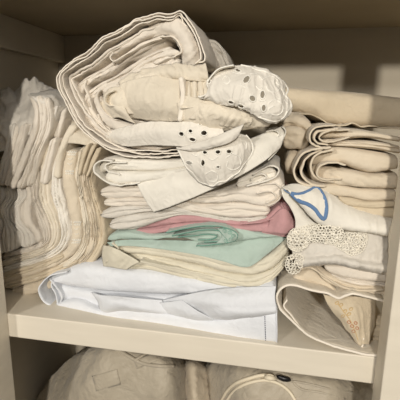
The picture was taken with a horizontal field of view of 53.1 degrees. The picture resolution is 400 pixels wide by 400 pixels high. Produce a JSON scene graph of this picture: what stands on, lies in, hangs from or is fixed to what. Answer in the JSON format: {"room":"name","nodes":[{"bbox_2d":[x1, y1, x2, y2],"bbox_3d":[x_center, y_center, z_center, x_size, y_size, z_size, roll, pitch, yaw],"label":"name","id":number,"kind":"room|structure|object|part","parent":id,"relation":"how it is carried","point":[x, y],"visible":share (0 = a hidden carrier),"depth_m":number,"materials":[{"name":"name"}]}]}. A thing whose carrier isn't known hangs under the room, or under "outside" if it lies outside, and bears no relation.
{"room":"linen closet","nodes":[
{"label":"linen closet","id":0,"kind":"room"},
{"bbox_2d":[0,49,75,399],"bbox_3d":[-0.341,0.107,0.754,0.020,0.840,0.330,3,12,11],"label":"panel","id":1,"kind":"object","parent":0,"point":[34,362],"depth_m":0.78,"materials":[{"name":"paint"}]},
{"bbox_2d":[0,248,14,399],"bbox_3d":[-0.479,0.051,0.581,0.400,1.020,0.034,3,12,11],"label":"trim","id":2,"kind":"structure","parent":1,"relation":"attached to","point":[7,392],"depth_m":0.58,"materials":[{"name":"beige paint"}]},
{"bbox_2d":[0,14,64,62],"bbox_3d":[-0.319,-0.277,0.668,0.016,0.052,0.330,3,12,11],"label":"trim","id":3,"kind":"structure","parent":1,"relation":"attached to","point":[17,36],"depth_m":0.71,"materials":[{"name":"paint"}]},
{"bbox_2d":[4,283,383,383],"bbox_3d":[0.225,0.175,0.654,1.135,0.037,0.330,3,12,11],"label":"shelf","id":4,"kind":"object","parent":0,"point":[28,316],"depth_m":0.54,"materials":[{"name":"beige paint"}]},
{"bbox_2d":[20,280,50,293],"bbox_3d":[-0.233,0.117,0.717,0.092,0.044,0.184,3,12,11],"label":"folded napkin","id":5,"kind":"object","parent":4,"relation":"on","point":[34,289],"visible":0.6,"depth_m":0.64,"materials":[{"name":"fabric"}]},
{"bbox_2d":[3,252,77,287],"bbox_3d":[-0.237,0.095,0.708,0.144,0.074,0.194,3,12,11],"label":"folded napkin","id":6,"kind":"object","parent":4,"relation":"on","point":[25,269],"visible":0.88,"depth_m":0.62,"materials":[{"name":"beige fabric"}]},
{"bbox_2d":[2,171,50,258],"bbox_3d":[-0.260,-0.007,0.695,0.104,0.189,0.186,3,12,11],"label":"folded napkin","id":7,"kind":"object","parent":6,"relation":"on","point":[43,221],"visible":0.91,"depth_m":0.60,"materials":[{"name":"beige fabric"}]},
{"bbox_2d":[0,185,7,253],"bbox_3d":[-0.306,0.018,0.712,0.036,0.115,0.181,3,12,11],"label":"folded napkin","id":8,"kind":"object","parent":7,"relation":"on","point":[2,188],"visible":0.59,"depth_m":0.63,"materials":[{"name":"grey fabric"}]},
{"bbox_2d":[0,186,21,252],"bbox_3d":[-0.280,0.015,0.704,0.034,0.108,0.184,3,12,11],"label":"folded napkin","id":9,"kind":"object","parent":7,"relation":"on","point":[11,237],"visible":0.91,"depth_m":0.62,"materials":[{"name":"grey fabric"}]},
{"bbox_2d":[10,188,36,246],"bbox_3d":[-0.257,0.009,0.697,0.040,0.100,0.188,3,12,11],"label":"folded napkin","id":10,"kind":"object","parent":7,"relation":"on","point":[28,239],"visible":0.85,"depth_m":0.61,"materials":[{"name":"grey fabric"}]},
{"bbox_2d":[20,186,42,242],"bbox_3d":[-0.242,0.005,0.693,0.034,0.092,0.187,3,12,11],"label":"folded napkin","id":11,"kind":"object","parent":7,"relation":"on","point":[28,217],"visible":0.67,"depth_m":0.61,"materials":[{"name":"beige fabric"}]},
{"bbox_2d":[2,146,60,265],"bbox_3d":[-0.251,-0.003,0.692,0.122,0.204,0.190,3,12,11],"label":"folded napkin","id":12,"kind":"object","parent":6,"relation":"on","point":[45,196],"visible":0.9,"depth_m":0.60,"materials":[{"name":"beige fabric"}]},
{"bbox_2d":[3,147,71,273],"bbox_3d":[-0.242,0.006,0.691,0.140,0.216,0.192,3,12,11],"label":"folded napkin","id":13,"kind":"object","parent":6,"relation":"on","point":[57,191],"visible":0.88,"depth_m":0.59,"materials":[{"name":"white fabric"}]},
{"bbox_2d":[40,137,62,183],"bbox_3d":[-0.201,-0.074,0.666,0.032,0.069,0.191,3,12,11],"label":"folded napkin","id":14,"kind":"object","parent":13,"relation":"on","point":[46,173],"visible":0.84,"depth_m":0.58,"materials":[{"name":"beige fabric"}]},
{"bbox_2d":[54,108,72,137],"bbox_3d":[-0.184,-0.127,0.657,0.024,0.045,0.179,3,12,11],"label":"folded napkin","id":15,"kind":"object","parent":14,"relation":"on","point":[65,120],"visible":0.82,"depth_m":0.57,"materials":[{"name":"beige fabric"}]},
{"bbox_2d":[54,124,84,178],"bbox_3d":[-0.176,-0.087,0.658,0.037,0.079,0.190,3,12,11],"label":"folded napkin","id":16,"kind":"object","parent":13,"relation":"on","point":[65,146],"visible":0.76,"depth_m":0.57,"materials":[{"name":"beige fabric"}]},
{"bbox_2d":[4,147,83,282],"bbox_3d":[-0.232,0.017,0.688,0.161,0.226,0.197,3,12,11],"label":"folded napkin","id":17,"kind":"object","parent":6,"relation":"on","point":[70,187],"visible":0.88,"depth_m":0.58,"materials":[{"name":"fabric"}]},
{"bbox_3d":[-0.235,-0.020,0.697,0.128,0.167,0.167,3,12,11],"label":"folded napkin","id":18,"kind":"object","parent":17,"relation":"on","visible":0},
{"bbox_2d":[0,123,16,182],"bbox_3d":[-0.276,-0.087,0.686,0.044,0.093,0.177,3,12,11],"label":"folded napkin","id":19,"kind":"object","parent":18,"relation":"on","point":[4,164],"visible":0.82,"depth_m":0.60,"materials":[{"name":"grey fabric"}]},
{"bbox_2d":[0,87,19,151],"bbox_3d":[-0.324,-0.132,0.644,0.062,0.101,0.146,-7,14,-32],"label":"folded napkin","id":20,"kind":"object","parent":19,"relation":"on","point":[9,107],"visible":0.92,"depth_m":0.61,"materials":[{"name":"grey fabric"}]},
{"bbox_2d":[0,123,30,185],"bbox_3d":[-0.264,-0.084,0.682,0.061,0.097,0.181,3,12,11],"label":"folded napkin","id":21,"kind":"object","parent":18,"relation":"on","point":[19,141],"visible":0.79,"depth_m":0.60,"materials":[{"name":"beige fabric"}]},
{"bbox_2d":[14,77,52,135],"bbox_3d":[-0.259,-0.149,0.633,0.090,0.093,0.144,-3,13,-17],"label":"folded napkin","id":22,"kind":"object","parent":21,"relation":"on","point":[26,110],"visible":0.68,"depth_m":0.62,"materials":[{"name":"grey fabric"}]},
{"bbox_2d":[10,96,58,188],"bbox_3d":[-0.229,-0.099,0.665,0.081,0.137,0.192,3,12,11],"label":"folded napkin","id":23,"kind":"object","parent":18,"relation":"on","point":[44,125],"visible":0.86,"depth_m":0.57,"materials":[{"name":"beige fabric"}]},
{"bbox_2d":[28,89,66,111],"bbox_3d":[-0.228,-0.150,0.607,0.064,0.041,0.106,-5,14,-26],"label":"folded napkin","id":24,"kind":"object","parent":23,"relation":"on","point":[54,94],"visible":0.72,"depth_m":0.58,"materials":[{"name":"grey fabric"}]},
{"bbox_2d":[54,105,65,121],"bbox_3d":[-0.198,-0.125,0.658,0.035,0.058,0.184,3,12,11],"label":"folded napkin","id":25,"kind":"object","parent":23,"relation":"on","point":[57,113],"visible":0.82,"depth_m":0.57,"materials":[{"name":"grey fabric"}]},
{"bbox_2d":[9,145,90,288],"bbox_3d":[-0.225,0.018,0.690,0.167,0.239,0.192,3,12,11],"label":"folded napkin","id":26,"kind":"object","parent":4,"relation":"on","point":[85,216],"visible":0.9,"depth_m":0.58,"materials":[{"name":"beige fabric"}]},
{"bbox_2d":[12,159,98,292],"bbox_3d":[-0.212,0.022,0.688,0.166,0.245,0.192,3,12,11],"label":"folded napkin","id":27,"kind":"object","parent":4,"relation":"on","point":[94,222],"visible":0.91,"depth_m":0.59,"materials":[{"name":"fabric"}]},
{"bbox_2d":[78,143,113,177],"bbox_3d":[-0.140,-0.074,0.654,0.035,0.050,0.189,3,12,11],"label":"folded napkin","id":28,"kind":"object","parent":27,"relation":"on","point":[92,151],"visible":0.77,"depth_m":0.57,"materials":[{"name":"beige fabric"}]},
{"bbox_2d":[68,119,97,144],"bbox_3d":[-0.169,-0.096,0.578,0.049,0.040,0.030,3,12,11],"label":"folded napkin","id":29,"kind":"object","parent":28,"relation":"on","point":[78,137],"visible":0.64,"depth_m":0.57,"materials":[{"name":"beige fabric"}]},
{"bbox_2d":[38,256,277,342],"bbox_3d":[-0.054,0.122,0.650,0.359,0.093,0.245,3,12,11],"label":"sheet","id":30,"kind":"object","parent":4,"relation":"on","point":[93,287],"visible":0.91,"depth_m":0.56,"materials":[{"name":"white fabric"}]},
{"bbox_2d":[86,154,117,261],"bbox_3d":[-0.198,0.027,0.689,0.159,0.237,0.186,3,12,11],"label":"folded cloth","id":31,"kind":"object","parent":30,"relation":"on","point":[96,184],"visible":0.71,"depth_m":0.59,"materials":[{"name":"beige fabric"}]},
{"bbox_2d":[102,237,288,286],"bbox_3d":[0.002,0.062,0.627,0.266,0.072,0.203,3,12,11],"label":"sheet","id":32,"kind":"object","parent":30,"relation":"on","point":[185,265],"visible":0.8,"depth_m":0.54,"materials":[{"name":"yellow fabric"}]},
{"bbox_2d":[107,222,285,266],"bbox_3d":[0.002,0.038,0.606,0.256,0.053,0.193,3,12,11],"label":"folded cloth","id":33,"kind":"object","parent":32,"relation":"on","point":[229,244],"visible":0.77,"depth_m":0.52,"materials":[{"name":"green fabric"}]},
{"bbox_2d":[100,205,266,229],"bbox_3d":[-0.015,0.012,0.615,0.238,0.041,0.172,3,12,11],"label":"folded napkin","id":34,"kind":"object","parent":33,"relation":"on","point":[127,217],"visible":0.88,"depth_m":0.55,"materials":[{"name":"beige fabric"}]},
{"bbox_2d":[100,162,284,217],"bbox_3d":[-0.005,-0.024,0.603,0.258,0.056,0.176,3,12,11],"label":"folded napkin","id":35,"kind":"object","parent":34,"relation":"on","point":[227,199],"visible":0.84,"depth_m":0.52,"materials":[{"name":"beige fabric"}]},
{"bbox_2d":[93,125,285,211],"bbox_3d":[-0.004,-0.056,0.598,0.253,0.115,0.213,3,12,11],"label":"folded cloth","id":36,"kind":"object","parent":35,"relation":"on","point":[163,183],"visible":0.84,"depth_m":0.52,"materials":[{"name":"white fabric"}]},
{"bbox_2d":[56,10,219,158],"bbox_3d":[-0.072,-0.164,0.608,0.200,0.180,0.216,3,12,11],"label":"folded blanket","id":37,"kind":"object","parent":36,"relation":"on","point":[152,40],"visible":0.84,"depth_m":0.52,"materials":[{"name":"beige fabric"}]},
{"bbox_2d":[208,39,234,102],"bbox_3d":[0.027,-0.201,0.635,0.059,0.096,0.150,3,12,11],"label":"folded cloth","id":38,"kind":"object","parent":37,"relation":"on","point":[224,59],"visible":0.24,"depth_m":0.60,"materials":[{"name":"grey fabric"}]},
{"bbox_2d":[100,62,292,186],"bbox_3d":[-0.017,-0.096,0.501,0.256,0.147,0.072,6,13,22],"label":"folded garment","id":39,"kind":"object","parent":36,"relation":"on","point":[164,95],"visible":1,"depth_m":0.47,"materials":[{"name":"beige fabric"}]},
{"bbox_2d":[236,154,279,186],"bbox_3d":[0.088,-0.045,0.580,0.055,0.033,0.175,3,12,11],"label":"folded napkin","id":40,"kind":"object","parent":35,"relation":"on","point":[267,170],"visible":0.88,"depth_m":0.51,"materials":[{"name":"white fabric"}]},
{"bbox_2d":[137,180,294,236],"bbox_3d":[0.027,0.010,0.600,0.232,0.065,0.183,3,12,11],"label":"folded napkin","id":41,"kind":"object","parent":33,"relation":"on","point":[280,220],"visible":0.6,"depth_m":0.51,"materials":[{"name":"pink fabric"}]},
{"bbox_2d":[275,249,382,356],"bbox_3d":[0.184,0.139,0.617,0.133,0.116,0.262,3,12,11],"label":"folded cloth","id":42,"kind":"object","parent":4,"relation":"on","point":[303,302],"visible":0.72,"depth_m":0.52,"materials":[{"name":"beige fabric"}]},
{"bbox_2d":[291,238,384,293],"bbox_3d":[0.193,0.083,0.594,0.113,0.037,0.201,3,12,11],"label":"folded napkin","id":43,"kind":"object","parent":42,"relation":"on","point":[315,274],"visible":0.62,"depth_m":0.51,"materials":[{"name":"fabric"}]},
{"bbox_2d":[285,230,388,274],"bbox_3d":[0.184,0.070,0.516,0.145,0.091,0.108,3,12,11],"label":"cloth","id":44,"kind":"object","parent":43,"relation":"on","point":[365,252],"visible":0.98,"depth_m":0.47,"materials":[{"name":"grey fabric"}]},
{"bbox_2d":[281,183,392,251],"bbox_3d":[0.165,0.024,0.477,0.138,0.082,0.036,1,12,3],"label":"cloth","id":45,"kind":"object","parent":44,"relation":"on","point":[326,209],"visible":1,"depth_m":0.47,"materials":[{"name":"white fabric"}]},
{"bbox_2d":[338,196,394,217],"bbox_3d":[0.217,-0.010,0.570,0.066,0.025,0.199,3,12,11],"label":"folded napkin","id":46,"kind":"object","parent":45,"relation":"on","point":[385,208],"visible":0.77,"depth_m":0.48,"materials":[{"name":"beige fabric"}]},
{"bbox_2d":[321,183,395,200],"bbox_3d":[0.206,-0.028,0.568,0.086,0.020,0.199,3,12,11],"label":"folded napkin","id":47,"kind":"object","parent":46,"relation":"on","point":[369,194],"visible":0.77,"depth_m":0.47,"materials":[{"name":"fabric"}]},
{"bbox_2d":[291,142,397,188],"bbox_3d":[0.192,-0.060,0.572,0.122,0.051,0.224,3,12,11],"label":"folded napkin","id":48,"kind":"object","parent":47,"relation":"on","point":[340,165],"visible":0.87,"depth_m":0.47,"materials":[{"name":"fabric"}]},
{"bbox_2d":[280,112,311,173],"bbox_3d":[0.143,-0.091,0.614,0.043,0.086,0.189,3,12,11],"label":"folded cloth","id":49,"kind":"object","parent":48,"relation":"on","point":[296,124],"visible":0.81,"depth_m":0.53,"materials":[{"name":"fabric"}]},
{"bbox_2d":[305,121,399,152],"bbox_3d":[0.199,-0.093,0.566,0.104,0.033,0.220,3,12,11],"label":"folded napkin","id":50,"kind":"object","parent":48,"relation":"on","point":[321,133],"visible":0.93,"depth_m":0.47,"materials":[{"name":"fabric"}]},
{"bbox_2d":[286,87,399,128],"bbox_3d":[0.209,-0.143,0.623,0.179,0.058,0.205,3,12,11],"label":"folded cloth","id":51,"kind":"object","parent":50,"relation":"on","point":[340,108],"visible":0.83,"depth_m":0.55,"materials":[{"name":"beige fabric"}]},
{"bbox_2d":[316,223,385,285],"bbox_3d":[0.211,0.075,0.589,0.076,0.027,0.199,3,12,11],"label":"folded napkin","id":52,"kind":"object","parent":43,"relation":"on","point":[349,275],"visible":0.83,"depth_m":0.50,"materials":[{"name":"beige fabric"}]},
{"bbox_2d":[323,294,381,344],"bbox_3d":[0.210,0.139,0.586,0.079,0.070,0.192,3,12,11],"label":"folded cloth","id":53,"kind":"object","parent":42,"relation":"in","point":[360,316],"visible":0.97,"depth_m":0.50,"materials":[{"name":"beige fabric"}]},
{"bbox_2d":[0,0,399,35],"bbox_3d":[0.230,-0.290,0.553,1.135,0.035,0.330,3,12,11],"label":"upper shelf","id":54,"kind":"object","parent":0,"point":[61,17],"depth_m":0.62,"materials":[{"name":"paint"}]},
{"bbox_2d":[58,27,399,384],"bbox_3d":[0.259,0.073,0.805,1.175,0.900,0.015,3,12,11],"label":"panel","id":55,"kind":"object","parent":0,"point":[357,60],"depth_m":0.74,"materials":[{"name":"paint"}]},
{"bbox_2d":[372,163,399,399],"bbox_3d":[0.241,0.089,0.443,0.058,1.020,0.034,3,12,11],"label":"trim","id":56,"kind":"structure","parent":55,"relation":"attached to","point":[386,386],"depth_m":0.45,"materials":[{"name":"beige paint"}]},
{"bbox_3d":[0.221,0.528,0.730,1.135,0.040,0.330,3,12,11],"label":"trim","id":57,"kind":"structure","parent":55,"relation":"attached to","visible":0},
{"bbox_2d":[37,347,185,399],"bbox_3d":[-0.194,0.668,0.848,0.418,0.941,0.275,3,12,11],"label":"bag","id":58,"kind":"object","parent":57,"relation":"on","point":[93,373],"visible":0.8,"depth_m":0.63,"materials":[{"name":"beige fabric"}]},
{"bbox_2d":[184,359,209,399],"bbox_3d":[-0.013,0.634,0.822,0.070,0.778,0.202,1,12,2],"label":"folded cloth","id":59,"kind":"object","parent":57,"relation":"on","point":[196,382],"visible":0.84,"depth_m":0.67,"materials":[{"name":"fabric"}]},
{"bbox_2d":[205,362,372,399],"bbox_3d":[0.183,0.616,0.758,0.368,0.814,0.286,3,12,11],"label":"bag","id":60,"kind":"object","parent":57,"relation":"on","point":[225,382],"visible":0.68,"depth_m":0.57,"materials":[{"name":"beige fabric"}]},
{"bbox_3d":[0.117,0.250,0.559,0.020,0.009,0.006,3,12,11],"label":"zip pull","id":61,"kind":"part","parent":60,"relation":"part of","materials":[{"name":"black plastic"}]}
]}

